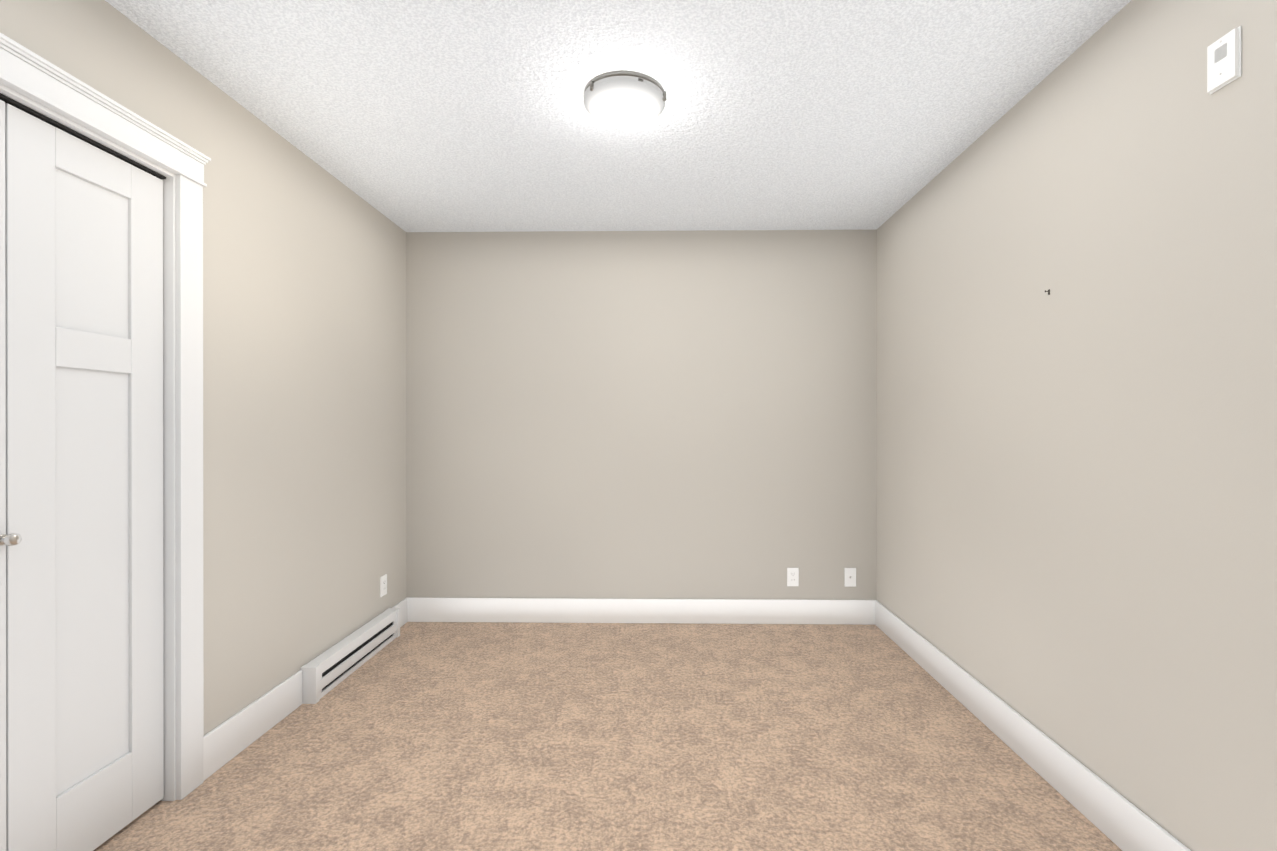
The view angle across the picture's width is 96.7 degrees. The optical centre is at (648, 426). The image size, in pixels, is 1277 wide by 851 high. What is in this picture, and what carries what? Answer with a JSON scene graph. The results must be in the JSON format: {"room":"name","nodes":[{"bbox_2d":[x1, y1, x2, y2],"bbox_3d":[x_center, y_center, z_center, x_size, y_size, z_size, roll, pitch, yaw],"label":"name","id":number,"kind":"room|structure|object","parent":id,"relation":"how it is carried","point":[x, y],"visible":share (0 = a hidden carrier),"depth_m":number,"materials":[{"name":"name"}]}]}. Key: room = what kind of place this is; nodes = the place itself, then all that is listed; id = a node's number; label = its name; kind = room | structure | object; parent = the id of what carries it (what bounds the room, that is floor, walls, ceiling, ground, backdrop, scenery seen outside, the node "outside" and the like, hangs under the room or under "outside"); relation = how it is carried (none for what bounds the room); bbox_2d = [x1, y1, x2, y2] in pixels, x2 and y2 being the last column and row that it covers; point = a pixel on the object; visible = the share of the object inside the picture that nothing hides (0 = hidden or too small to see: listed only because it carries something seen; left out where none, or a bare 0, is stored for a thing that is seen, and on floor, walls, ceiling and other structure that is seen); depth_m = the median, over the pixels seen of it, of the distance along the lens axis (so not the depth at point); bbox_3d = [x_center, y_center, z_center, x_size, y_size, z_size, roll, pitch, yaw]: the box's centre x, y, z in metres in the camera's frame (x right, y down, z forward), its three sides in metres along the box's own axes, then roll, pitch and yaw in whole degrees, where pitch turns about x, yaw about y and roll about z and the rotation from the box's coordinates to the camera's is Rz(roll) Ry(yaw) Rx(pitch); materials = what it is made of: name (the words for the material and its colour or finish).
{"room":"empty bedroom","nodes":[
{"label":"empty bedroom","id":0,"kind":"room"},
{"bbox_2d":[0,0,405,734],"bbox_3d":[-1.615,0.002,1.442,0.120,2.440,4.240,0,0,1],"label":"wall","id":1,"kind":"structure","parent":0,"point":[304,402],"depth_m":2.35,"materials":[{"name":"paint"}]},
{"bbox_2d":[0,100,163,850],"bbox_3d":[-1.583,0.203,1.396,0.072,2.010,0.902,0,0,1],"label":"bifold door","id":2,"kind":"structure","parent":1,"relation":"in","point":[81,539],"depth_m":1.58,"materials":[{"name":"white paint"}]},
{"bbox_2d":[0,33,210,800],"bbox_3d":[-1.598,0.148,1.396,0.156,2.149,1.134,0,0,1],"label":"door frame","id":3,"kind":"structure","parent":1,"relation":"attached to","point":[26,72],"depth_m":1.86,"materials":[{"name":"white wood"}]},
{"bbox_2d":[204,670,301,780],"bbox_3d":[-1.534,1.146,2.225,0.014,0.150,0.550,0,0,1],"label":"baseboard","id":4,"kind":"structure","parent":1,"relation":"attached to","point":[231,737],"depth_m":2.18,"materials":[{"name":"white wood"}]},
{"bbox_2d":[300,608,399,703],"bbox_3d":[-1.494,1.140,2.911,0.069,0.160,0.820,0,0,1],"label":"heater","id":5,"kind":"object","parent":1,"relation":"attached to","point":[327,671],"visible":1,"depth_m":2.78,"materials":[{"name":"white metal"}]},
{"bbox_2d":[380,574,386,596],"bbox_3d":[-1.519,0.909,3.257,0.009,0.115,0.070,0,0,1],"label":"duplex electrical outlet","id":6,"kind":"object","parent":1,"relation":"attached to","point":[383,585],"visible":1,"depth_m":3.25,"materials":[{"name":"white plastic"}]},
{"bbox_2d":[93,622,1121,850],"bbox_3d":[-0.090,1.272,1.417,3.170,0.100,4.480,0,0,1],"label":"floor","id":7,"kind":"structure","parent":0,"point":[462,736],"depth_m":2.09,"materials":[{"name":"carpet"}]},
{"bbox_2d":[105,0,1130,231],"bbox_3d":[-0.090,-1.268,1.414,3.170,0.100,4.480,0,0,1],"label":"ceiling","id":8,"kind":"structure","parent":0,"point":[440,115],"depth_m":2.08,"materials":[{"name":"white paint"}]},
{"bbox_2d":[583,70,666,128],"bbox_3d":[-0.086,-1.170,2.091,0.305,0.098,0.305,0,0,1],"label":"lamp","id":9,"kind":"object","parent":8,"relation":"attached to","point":[622,99],"visible":1,"depth_m":2.01,"materials":[{"name":"white glass"}]},
{"bbox_2d":[406,230,876,599],"bbox_3d":[-0.053,-0.001,3.595,3.170,2.440,0.120,0,0,1],"label":"wall","id":10,"kind":"structure","parent":0,"point":[642,414],"depth_m":3.54,"materials":[{"name":"paint"}]},
{"bbox_2d":[400,598,871,625],"bbox_3d":[-0.064,1.144,3.528,2.910,0.150,0.017,0,0,1],"label":"baseboard","id":11,"kind":"structure","parent":10,"relation":"attached to","point":[514,610],"depth_m":3.52,"materials":[{"name":"white wood"}]},
{"bbox_2d":[787,568,798,585],"bbox_3d":[0.895,0.929,3.515,0.070,0.115,0.009,0,0,1],"label":"duplex electrical outlet","id":12,"kind":"object","parent":10,"relation":"attached to","point":[792,576],"visible":1,"depth_m":3.51,"materials":[{"name":"white plastic"}]},
{"bbox_2d":[845,568,855,586],"bbox_3d":[1.249,0.929,3.505,0.070,0.115,0.018,0,0,1],"label":"outlet","id":13,"kind":"object","parent":10,"relation":"attached to","point":[850,577],"visible":1,"depth_m":3.51,"materials":[{"name":"white plastic"}]},
{"bbox_2d":[876,0,1276,850],"bbox_3d":[1.435,0.002,1.390,0.120,2.440,4.240,0,0,1],"label":"wall","id":14,"kind":"structure","parent":0,"point":[1078,512],"depth_m":1.68,"materials":[{"name":"paint"}]},
{"bbox_2d":[872,600,1190,850],"bbox_3d":[1.367,1.147,1.392,0.017,0.150,4.240,0,0,1],"label":"baseboard","id":15,"kind":"structure","parent":14,"relation":"attached to","point":[1121,822],"depth_m":1.98,"materials":[{"name":"white wood"}]},
{"bbox_2d":[1207,26,1240,93],"bbox_3d":[1.367,-0.871,1.350,0.013,0.117,0.073,0,0,1],"label":"thermostat","id":16,"kind":"object","parent":14,"relation":"in","point":[1223,60],"visible":1,"depth_m":1.34,"materials":[{"name":"white plastic"}]}
]}

